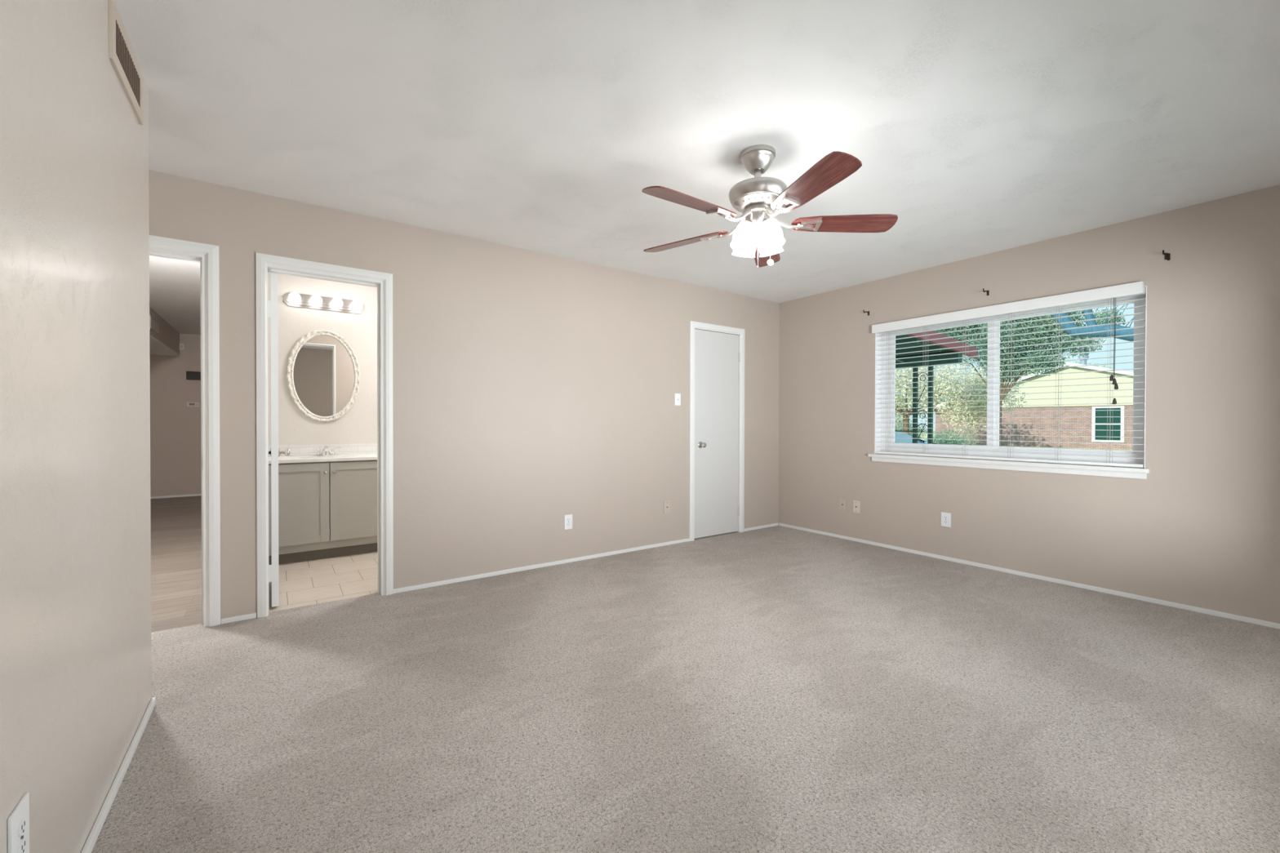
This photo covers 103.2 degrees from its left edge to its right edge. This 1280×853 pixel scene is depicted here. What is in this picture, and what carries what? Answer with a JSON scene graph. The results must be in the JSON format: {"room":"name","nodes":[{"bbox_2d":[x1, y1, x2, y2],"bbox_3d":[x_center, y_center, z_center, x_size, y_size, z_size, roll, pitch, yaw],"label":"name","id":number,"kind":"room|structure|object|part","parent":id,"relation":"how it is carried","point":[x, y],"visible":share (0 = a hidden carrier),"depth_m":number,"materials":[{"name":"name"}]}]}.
{"room":"empty bedroom","nodes":[
{"label":"empty bedroom","id":0,"kind":"room"},
{"bbox_2d":[0,0,151,852],"bbox_3d":[-1.540,-0.100,0.494,1.108,2.440,2.934,0,1,-36],"label":"wall","id":1,"kind":"structure","parent":0,"point":[76,660],"depth_m":1.23,"materials":[{"name":"beige paint"}]},
{"bbox_2d":[7,792,29,852],"bbox_3d":[-1.197,0.795,0.980,0.009,0.130,0.082,0,1,-36],"label":"wall outlet","id":2,"kind":"object","parent":1,"relation":"attached to","point":[18,823],"visible":1,"depth_m":0.97,"materials":[{"name":"white plastic"}]},
{"bbox_2d":[17,837,26,852],"bbox_3d":[-1.195,0.815,0.982,0.002,0.029,0.033,0,1,-36],"label":"receptacle","id":3,"kind":"object","parent":2,"relation":"attached to","point":[22,842],"depth_m":0.98,"materials":[{"name":"grey plastic"}]},
{"bbox_2d":[17,817,26,836],"bbox_3d":[-1.195,0.776,0.981,0.002,0.029,0.033,0,1,-36],"label":"receptacle","id":4,"kind":"object","parent":2,"relation":"attached to","point":[22,822],"depth_m":0.98,"materials":[{"name":"grey plastic"}]},
{"bbox_2d":[80,697,155,852],"bbox_3d":[-1.118,1.101,0.878,0.016,0.034,2.809,0,1,-36],"label":"baseboard","id":5,"kind":"structure","parent":1,"relation":"attached to","point":[93,836],"depth_m":1.54,"materials":[{"name":"white paint"}]},
{"bbox_2d":[108,0,142,124],"bbox_3d":[-1.722,-1.208,1.705,0.009,0.185,0.425,0,1,-36],"label":"air vent","id":6,"kind":"object","parent":1,"relation":"in","point":[122,55],"visible":1,"depth_m":1.66,"materials":[{"name":"beige metal"}]},
{"bbox_2d":[149,333,179,355],"bbox_3d":[-6.292,-1.038,5.034,2.010,0.025,4.780,0,1,-36],"label":"ceiling","id":7,"kind":"structure","parent":0,"point":[157,347],"depth_m":6.81,"materials":[{"name":"white paint"}]},
{"bbox_2d":[149,306,179,354],"bbox_3d":[-5.518,-1.211,5.584,0.110,0.315,4.780,0,1,-36],"label":"wall","id":8,"kind":"structure","parent":0,"point":[168,335],"depth_m":6.65,"materials":[{"name":"beige paint"}]},
{"bbox_2d":[149,315,159,334],"bbox_3d":[-5.742,-1.195,6.002,0.009,0.155,0.500,0,1,-36],"label":"air vent","id":9,"kind":"object","parent":8,"relation":"in","point":[153,323],"visible":1,"depth_m":5.97,"materials":[{"name":"white metal"}]},
{"bbox_2d":[149,333,201,497],"bbox_3d":[-7.330,-0.166,7.311,3.160,2.440,0.120,0,1,-36],"label":"wall","id":10,"kind":"structure","parent":0,"point":[175,427],"depth_m":7.55,"materials":[{"name":"paint"}]},
{"bbox_2d":[150,493,201,498],"bbox_3d":[-7.299,1.039,7.263,2.928,0.030,0.012,0,1,-36],"label":"baseboard","id":11,"kind":"structure","parent":10,"relation":"attached to","point":[193,495],"depth_m":7.54,"materials":[{"name":"white paint"}]},
{"bbox_2d":[179,343,184,350],"bbox_3d":[-6.834,-1.189,7.561,0.066,0.096,0.032,0,1,-36],"label":"door chime","id":12,"kind":"object","parent":10,"relation":"attached to","point":[181,345],"visible":0.91,"depth_m":7.55,"materials":[{"name":"beige plastic"}]},
{"bbox_2d":[186,402,199,407],"bbox_3d":[-6.733,-0.328,7.644,0.156,0.076,0.028,0,1,-36],"label":"thermostat","id":13,"kind":"object","parent":10,"relation":"attached to","point":[188,404],"visible":1,"depth_m":7.63,"materials":[{"name":"beige plastic"}]},
{"bbox_2d":[186,371,200,380],"bbox_3d":[-6.642,-0.766,7.703,0.370,0.124,0.031,0,1,-36],"label":"air vent","id":14,"kind":"object","parent":10,"relation":"in","point":[189,375],"visible":0.39,"depth_m":7.63,"materials":[{"name":"grey metal"}]},
{"bbox_2d":[267,271,377,455],"bbox_3d":[-2.478,-0.137,4.926,2.210,2.440,0.100,0,1,-36],"label":"wall","id":15,"kind":"structure","parent":0,"point":[358,424],"depth_m":4.61,"materials":[{"name":"paint"}]},
{"bbox_2d":[268,443,377,456],"bbox_3d":[-2.783,0.207,4.642,1.139,0.094,0.012,0,1,-36],"label":"tile backsplash","id":16,"kind":"structure","parent":15,"relation":"attached to","point":[352,448],"depth_m":4.62,"materials":[{"name":"white tile"}]},
{"bbox_2d":[286,329,360,422],"bbox_3d":[-2.844,-0.456,4.577,0.566,0.829,0.036,0,1,-36],"label":"oval mirror","id":17,"kind":"object","parent":15,"relation":"attached to","point":[323,375],"visible":1,"depth_m":4.58,"materials":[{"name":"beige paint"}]},
{"bbox_2d":[283,292,364,314],"bbox_3d":[-2.800,-1.111,4.531,0.624,0.116,0.152,0,1,-36],"label":"vanity light bar","id":18,"kind":"object","parent":15,"relation":"attached to","point":[293,299],"visible":1,"depth_m":4.53,"materials":[{"name":"white glass"}]},
{"bbox_3d":[-2.978,-1.111,4.375,0.089,0.089,0.104,0,1,-36],"label":"globe bulb","id":19,"kind":"part","parent":18,"relation":"part of","materials":[{"name":"white glass"}]},
{"bbox_3d":[-2.849,-1.111,4.466,0.089,0.089,0.104,0,1,-36],"label":"globe bulb","id":20,"kind":"part","parent":18,"relation":"part of","materials":[{"name":"white glass"}]},
{"bbox_3d":[-2.721,-1.112,4.558,0.089,0.089,0.104,0,1,-36],"label":"globe bulb","id":21,"kind":"part","parent":18,"relation":"part of","materials":[{"name":"white glass"}]},
{"bbox_3d":[-2.592,-1.112,4.650,0.089,0.089,0.104,0,1,-36],"label":"globe bulb","id":22,"kind":"part","parent":18,"relation":"part of","materials":[{"name":"white glass"}]},
{"bbox_2d":[148,169,779,623],"bbox_3d":[-0.890,-0.126,3.922,6.148,2.440,0.120,0,1,-36],"label":"wall","id":23,"kind":"structure","parent":0,"point":[531,389],"depth_m":3.74,"materials":[{"name":"beige paint"}]},
{"bbox_2d":[149,235,220,626],"bbox_3d":[-2.725,0.052,2.605,0.884,2.098,0.138,0,1,-36],"label":"trim","id":24,"kind":"structure","parent":23,"relation":"attached to","point":[207,255],"depth_m":2.79,"materials":[{"name":"white paint"}]},
{"bbox_2d":[220,613,256,624],"bbox_3d":[-2.268,1.085,2.868,0.157,0.030,0.012,0,1,-36],"label":"baseboard","id":25,"kind":"object","parent":23,"relation":"attached to","point":[248,616],"visible":1,"depth_m":2.86,"materials":[{"name":"white paint"}]},
{"bbox_2d":[267,271,289,607],"bbox_3d":[-2.372,0.079,3.296,0.169,2.007,0.620,0,1,-36],"label":"door","id":26,"kind":"structure","parent":23,"relation":"in","point":[274,452],"depth_m":3.04,"materials":[{"name":"white paint"}]},
{"bbox_3d":[-2.476,0.179,3.530,0.067,0.064,0.064,0,1,-36],"label":"knob","id":27,"kind":"part","parent":26,"relation":"part of","materials":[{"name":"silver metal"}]},
{"bbox_2d":[255,252,393,617],"bbox_3d":[-1.942,0.052,3.163,0.712,2.093,0.138,0,1,-36],"label":"trim","id":28,"kind":"structure","parent":23,"relation":"attached to","point":[265,263],"depth_m":3.17,"materials":[{"name":"white paint"}]},
{"bbox_2d":[392,537,690,593],"bbox_3d":[-0.570,1.079,4.079,2.595,0.030,0.012,0,1,-36],"label":"baseboard","id":29,"kind":"structure","parent":23,"relation":"attached to","point":[631,549],"depth_m":3.87,"materials":[{"name":"white paint"}]},
{"bbox_2d":[564,514,572,529],"bbox_3d":[-0.575,0.768,4.075,0.070,0.116,0.009,0,1,-36],"label":"wall outlet","id":30,"kind":"object","parent":23,"relation":"attached to","point":[567,518],"visible":1,"depth_m":4.07,"materials":[{"name":"white plastic"}]},
{"bbox_2d":[663,500,670,513],"bbox_3d":[0.251,0.741,4.661,0.070,0.116,0.014,0,1,-36],"label":"cable plate","id":31,"kind":"object","parent":23,"relation":"attached to","point":[666,504],"visible":1,"depth_m":4.66,"materials":[{"name":"beige plastic"}]},
{"bbox_2d":[674,393,680,405],"bbox_3d":[0.355,-0.251,4.722,0.070,0.112,0.021,0,1,-36],"label":"light switch","id":32,"kind":"object","parent":23,"relation":"attached to","point":[677,396],"visible":1,"depth_m":4.72,"materials":[{"name":"white plastic"}]},
{"bbox_2d":[688,320,745,541],"bbox_3d":[0.741,0.043,5.077,0.743,2.091,0.136,0,1,-36],"label":"trim","id":33,"kind":"structure","parent":23,"relation":"attached to","point":[693,325],"depth_m":4.89,"materials":[{"name":"white paint"}]},
{"bbox_2d":[694,328,740,538],"bbox_3d":[0.779,0.071,5.028,0.614,2.013,0.101,0,1,-36],"label":"door","id":34,"kind":"structure","parent":23,"relation":"in","point":[717,354],"depth_m":5.03,"materials":[{"name":"white paint"}]},
{"bbox_3d":[0.602,0.178,4.882,0.064,0.064,0.067,0,1,-36],"label":"knob","id":35,"kind":"part","parent":34,"relation":"part of","materials":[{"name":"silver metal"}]},
{"bbox_2d":[744,522,778,531],"bbox_3d":[1.296,1.072,5.411,0.539,0.030,0.012,0,1,-36],"label":"baseboard","id":36,"kind":"structure","parent":23,"relation":"attached to","point":[777,523],"depth_m":5.40,"materials":[{"name":"white paint"}]},
{"bbox_2d":[91,495,1279,852],"bbox_3d":[-2.459,1.136,4.552,7.678,0.100,10.350,0,1,-36],"label":"floor","id":37,"kind":"structure","parent":0,"point":[777,689],"depth_m":1.97,"materials":[{"name":"beige carpet"}]},
{"bbox_2d":[268,459,377,564],"bbox_3d":[-2.689,0.687,4.363,0.950,0.800,0.574,0,1,-36],"label":"bathroom vanity","id":38,"kind":"object","parent":37,"relation":"on","point":[326,509],"visible":0.63,"depth_m":4.14,"materials":[{"name":"grey paint"}]},
{"bbox_3d":[-2.740,0.619,4.025,0.468,0.642,0.018,0,1,-36],"label":"door","id":39,"kind":"part","parent":38,"relation":"part of","materials":[{"name":"grey paint"}]},
{"bbox_3d":[-2.733,0.619,4.016,0.468,0.642,0.006,0,1,-36],"label":"door frame","id":40,"kind":"part","parent":38,"relation":"part of","materials":[{"name":"grey paint"}]},
{"bbox_2d":[268,453,377,463],"bbox_3d":[-2.689,0.270,4.372,0.977,0.030,0.561,0,1,-36],"label":"countertop","id":41,"kind":"structure","parent":38,"relation":"on","point":[367,456],"depth_m":4.22,"materials":[{"name":"white stone"}]},
{"bbox_2d":[309,445,341,455],"bbox_3d":[-2.794,0.212,4.511,0.181,0.086,0.176,0,0,9],"label":"sink faucet","id":42,"kind":"object","parent":41,"relation":"on","point":[326,451],"visible":0.98,"depth_m":4.49,"materials":[{"name":"silver metal"}]},
{"bbox_3d":[-2.773,0.213,4.482,0.072,0.086,0.156,0,1,-36],"label":"spout","id":43,"kind":"part","parent":42,"relation":"part of","materials":[{"name":"silver metal"}]},
{"bbox_3d":[-2.354,0.617,4.300,0.468,0.642,0.018,0,1,-36],"label":"door","id":44,"kind":"part","parent":38,"relation":"part of","materials":[{"name":"grey paint"}]},
{"bbox_3d":[-2.347,0.617,4.291,0.468,0.642,0.006,0,1,-36],"label":"door frame","id":45,"kind":"part","parent":38,"relation":"part of","materials":[{"name":"grey paint"}]},
{"bbox_2d":[114,0,1279,334],"bbox_3d":[-2.060,-1.424,4.032,7.938,0.150,11.820,0,1,-36],"label":"ceiling","id":46,"kind":"structure","parent":0,"point":[986,126],"depth_m":2.16,"materials":[{"name":"white paint"}]},
{"bbox_2d":[641,144,897,267],"bbox_3d":[0.589,-1.053,2.427,1.278,0.556,1.225,0,0,-17],"label":"ceiling fan","id":47,"kind":"object","parent":46,"relation":"hanging from","point":[757,234],"visible":1,"depth_m":2.40,"materials":[{"name":"brown wood"}]},
{"bbox_3d":[0.242,-0.991,2.727,0.500,0.006,0.142,0,13,37],"label":"blade","id":48,"kind":"part","parent":47,"relation":"part of","materials":[{"name":"red wood"}]},
{"bbox_3d":[0.234,-0.987,2.240,0.500,0.006,0.142,0,13,-35],"label":"blade","id":49,"kind":"part","parent":47,"relation":"part of","materials":[{"name":"red wood"}]},
{"bbox_3d":[0.495,-0.914,2.430,0.125,0.134,0.119,0,1,-36],"label":"lamp shade","id":50,"kind":"part","parent":47,"relation":"part of","materials":[{"name":"white glass"}]},
{"bbox_3d":[0.525,-0.914,2.556,0.119,0.134,0.125,0,1,-36],"label":"lamp shade","id":51,"kind":"part","parent":47,"relation":"part of","materials":[{"name":"white glass"}]},
{"bbox_3d":[0.577,-0.838,2.481,0.009,0.126,0.009,0,1,-36],"label":"pull chain","id":52,"kind":"part","parent":47,"relation":"part of","materials":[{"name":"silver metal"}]},
{"bbox_3d":[0.709,-0.991,2.870,0.142,0.006,0.500,-13,-4,19],"label":"blade","id":53,"kind":"part","parent":47,"relation":"part of","materials":[{"name":"brown wood"}]},
{"bbox_3d":[0.652,-0.914,2.527,0.125,0.134,0.119,0,1,-36],"label":"lamp shade","id":54,"kind":"part","parent":47,"relation":"part of","materials":[{"name":"white glass"}]},
{"bbox_3d":[0.622,-0.913,2.400,0.119,0.134,0.125,0,1,-36],"label":"lamp shade","id":55,"kind":"part","parent":47,"relation":"part of","materials":[{"name":"white glass"}]},
{"bbox_3d":[0.695,-0.985,2.081,0.142,0.006,0.500,13,-3,-17],"label":"blade","id":56,"kind":"part","parent":47,"relation":"part of","materials":[{"name":"brown wood"}]},
{"bbox_3d":[0.989,-0.987,2.470,0.500,0.006,0.142,0,-12,1],"label":"blade","id":57,"kind":"part","parent":47,"relation":"part of","materials":[{"name":"red wood"}]},
{"bbox_2d":[778,184,1279,623],"bbox_3d":[2.704,-0.119,4.048,0.150,2.440,3.850,0,1,-36],"label":"wall","id":58,"kind":"structure","parent":0,"point":[1202,530],"depth_m":3.33,"materials":[{"name":"beige paint"}]},
{"bbox_2d":[839,498,846,511],"bbox_3d":[1.972,0.760,4.938,0.014,0.112,0.068,0,1,-36],"label":"cable plate","id":59,"kind":"object","parent":58,"relation":"attached to","point":[842,502],"visible":1,"depth_m":4.94,"materials":[{"name":"beige plastic"}]},
{"bbox_2d":[853,500,859,513],"bbox_3d":[2.054,0.764,4.822,0.014,0.114,0.070,0,1,-36],"label":"cable plate","id":60,"kind":"object","parent":58,"relation":"attached to","point":[855,504],"visible":1,"depth_m":4.82,"materials":[{"name":"beige plastic"}]},
{"bbox_2d":[941,511,951,527],"bbox_3d":[2.518,0.768,4.176,0.009,0.116,0.075,0,1,-36],"label":"wall outlet","id":61,"kind":"object","parent":58,"relation":"attached to","point":[945,517],"visible":1,"depth_m":4.17,"materials":[{"name":"white plastic"}]},
{"bbox_2d":[982,288,989,295],"bbox_3d":[2.658,-1.035,3.902,0.090,0.042,0.014,0,1,-36],"label":"curtain rod bracket","id":62,"kind":"object","parent":58,"relation":"attached to","point":[984,291],"visible":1,"depth_m":3.92,"materials":[{"name":"grey metal"}]},
{"bbox_2d":[867,453,1150,479],"bbox_3d":[2.703,0.287,3.978,0.127,0.077,1.862,0,1,-36],"label":"trim","id":63,"kind":"structure","parent":58,"relation":"attached to","point":[1055,468],"depth_m":3.73,"materials":[{"name":"white paint"}]},
{"bbox_2d":[874,285,1146,468],"bbox_3d":[2.746,-0.309,3.988,0.150,1.178,1.793,0,1,-36],"label":"window","id":64,"kind":"structure","parent":58,"relation":"in","point":[880,428],"depth_m":3.99,"materials":[{"name":"white plastic"}]},
{"bbox_3d":[2.553,-0.337,4.323,0.018,1.021,0.814,0,1,-36],"label":"sash","id":65,"kind":"part","parent":64,"relation":"part of","materials":[{"name":"white plastic"}]},
{"bbox_2d":[871,281,1146,467],"bbox_3d":[2.689,-0.334,3.958,0.102,1.180,1.799,0,1,-36],"label":"window blind","id":66,"kind":"object","parent":64,"relation":"attached to","point":[1134,289],"visible":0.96,"depth_m":3.75,"materials":[{"name":"white plastic"}]},
{"bbox_3d":[2.257,-0.317,4.603,0.055,1.095,0.018,0,1,-36],"label":"ladder cord","id":67,"kind":"part","parent":66,"relation":"part of","materials":[{"name":"white fabric"}]},
{"bbox_3d":[2.443,-0.314,4.342,0.055,1.095,0.018,0,1,-36],"label":"ladder cord","id":68,"kind":"part","parent":66,"relation":"part of","materials":[{"name":"white fabric"}]},
{"bbox_3d":[2.623,-0.312,4.090,0.055,1.095,0.018,0,1,-36],"label":"ladder cord","id":69,"kind":"part","parent":66,"relation":"part of","materials":[{"name":"white fabric"}]},
{"bbox_3d":[2.711,0.246,3.970,0.052,0.020,1.779,0,1,-36],"label":"rail","id":70,"kind":"part","parent":66,"relation":"part of","materials":[{"name":"white"}]},
{"bbox_3d":[2.805,-0.309,3.835,0.055,1.095,0.018,0,1,-36],"label":"ladder cord","id":71,"kind":"part","parent":66,"relation":"part of","materials":[{"name":"white fabric"}]},
{"bbox_3d":[2.713,-0.873,3.959,0.050,0.040,1.781,0,1,-36],"label":"head rail","id":72,"kind":"part","parent":66,"relation":"part of","materials":[{"name":"white"}]},
{"bbox_3d":[2.972,-0.307,3.602,0.055,1.095,0.018,0,1,-36],"label":"ladder cord","id":73,"kind":"part","parent":66,"relation":"part of","materials":[{"name":"white fabric"}]},
{"bbox_3d":[3.132,-0.305,3.378,0.055,1.095,0.018,0,1,-36],"label":"ladder cord","id":74,"kind":"part","parent":66,"relation":"part of","materials":[{"name":"white fabric"}]},
{"bbox_3d":[3.121,-0.550,3.338,0.004,0.595,0.011,0,1,-33],"label":"pull cord","id":75,"kind":"part","parent":66,"relation":"part of","materials":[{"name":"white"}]},
{"bbox_3d":[3.041,-0.331,3.673,0.018,1.021,0.820,0,1,-36],"label":"sash","id":76,"kind":"part","parent":64,"relation":"part of","materials":[{"name":"white plastic"}]},
{"bbox_2d":[778,523,1279,629],"bbox_3d":[2.596,1.086,4.066,0.012,0.030,3.685,0,1,-36],"label":"baseboard","id":77,"kind":"structure","parent":58,"relation":"attached to","point":[1267,624],"depth_m":3.52,"materials":[{"name":"white paint"}]},
{"bbox_2d":[1162,249,1169,260],"bbox_3d":[3.223,-1.050,3.110,0.090,0.050,0.024,0,1,-36],"label":"curtain rod bracket","id":78,"kind":"object","parent":58,"relation":"attached to","point":[1166,255],"visible":1,"depth_m":3.13,"materials":[{"name":"grey metal"}]},
{"bbox_3d":[8.379,1.292,24.419,8.000,0.020,150.000,0,1,-36],"label":"floor","id":79,"kind":"structure","parent":0,"visible":0},
{"bbox_2d":[934,307,1126,445],"bbox_3d":[14.643,-2.678,21.359,3.641,8.046,8.600,0,1,-43],"label":"tree","id":80,"kind":"object","parent":79,"relation":"on","point":[1068,338],"visible":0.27,"depth_m":19.96,"materials":[{"name":"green plant"}]},
{"label":"outside","id":81,"kind":"structure","parent":0,"visible":0},
{"bbox_2d":[897,429,1132,450],"bbox_3d":[42.038,1.284,48.437,115.300,0.200,150.000,0,1,-36],"label":"lawn","id":82,"kind":"structure","parent":81,"point":[934,430],"depth_m":32.85,"materials":[{"name":"green plant"}]},
{"bbox_2d":[894,415,927,438],"bbox_3d":[20.564,0.219,40.008,2.756,2.246,3.739,0,0,-14],"label":"shrub","id":83,"kind":"object","parent":82,"relation":"on","point":[910,425],"visible":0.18,"depth_m":39.24,"materials":[{"name":"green plant"}]},
{"bbox_2d":[894,431,937,444],"bbox_3d":[6.821,0.753,15.006,1.736,1.239,4.280,0,1,-36],"label":"car","id":84,"kind":"object","parent":82,"relation":"on","point":[909,440],"visible":0.02,"depth_m":14.41,"materials":[{"name":"blue paint"}]},
{"bbox_2d":[894,330,977,444],"bbox_3d":[2.040,-0.150,9.200,4.690,3.117,5.470,0,1,-36],"label":"porch","id":85,"kind":"object","parent":82,"relation":"on","point":[915,394],"visible":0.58,"depth_m":8.23,"materials":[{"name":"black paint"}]},
{"bbox_3d":[4.271,0.075,9.148,0.020,0.018,1.270,0,1,-36],"label":"railing","id":86,"kind":"part","parent":85,"relation":"part of","materials":[{"name":"grey metal"}]},
{"bbox_3d":[4.663,0.184,8.599,0.060,2.470,0.060,0,1,-36],"label":"post","id":87,"kind":"part","parent":85,"relation":"part of","materials":[{"name":"teal paint"}]},
{"bbox_3d":[4.805,0.186,8.400,0.060,2.470,0.060,0,1,-36],"label":"post","id":88,"kind":"part","parent":85,"relation":"part of","materials":[{"name":"teal paint"}]},
{"bbox_2d":[924,428,971,444],"bbox_3d":[14.453,0.755,24.027,1.630,1.363,2.263,0,1,-36],"label":"shrub","id":89,"kind":"object","parent":82,"relation":"on","point":[943,439],"visible":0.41,"depth_m":23.78,"materials":[{"name":"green plant"}]},
{"bbox_2d":[894,369,1015,421],"bbox_3d":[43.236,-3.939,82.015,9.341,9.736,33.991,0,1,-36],"label":"tree","id":90,"kind":"object","parent":82,"relation":"on","point":[944,398],"visible":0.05,"depth_m":79.32,"materials":[{"name":"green plant"}]},
{"bbox_2d":[934,425,985,444],"bbox_3d":[18.809,0.603,30.017,1.919,1.657,2.554,0,1,-36],"label":"shrub","id":91,"kind":"object","parent":82,"relation":"on","point":[970,433],"visible":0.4,"depth_m":29.68,"materials":[{"name":"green plant"}]},
{"bbox_2d":[894,361,1029,434],"bbox_3d":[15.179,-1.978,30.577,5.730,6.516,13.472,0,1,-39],"label":"bush","id":92,"kind":"object","parent":82,"relation":"on","point":[977,405],"visible":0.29,"depth_m":27.47,"materials":[{"name":"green plant"}]},
{"bbox_2d":[924,346,1133,449],"bbox_3d":[31.922,-1.827,34.432,14.660,6.200,17.400,0,1,-36],"label":"house","id":93,"kind":"structure","parent":82,"relation":"on","point":[1111,430],"depth_m":30.67,"materials":[{"name":"red brick"}]},
{"bbox_2d":[986,356,1118,382],"bbox_3d":[50.590,-3.846,60.041,5.948,9.929,16.676,0,1,-36],"label":"tree","id":94,"kind":"object","parent":82,"relation":"on","point":[1028,372],"visible":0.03,"depth_m":61.05,"materials":[{"name":"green plant"}]},
{"bbox_2d":[1052,304,1133,341],"bbox_3d":[9.178,-1.986,7.838,0.900,6.903,5.367,0,1,-36],"label":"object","id":95,"kind":"object","parent":82,"relation":"on","point":[1099,328],"visible":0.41,"depth_m":9.12,"materials":[{"name":"blue plant"}]}
]}

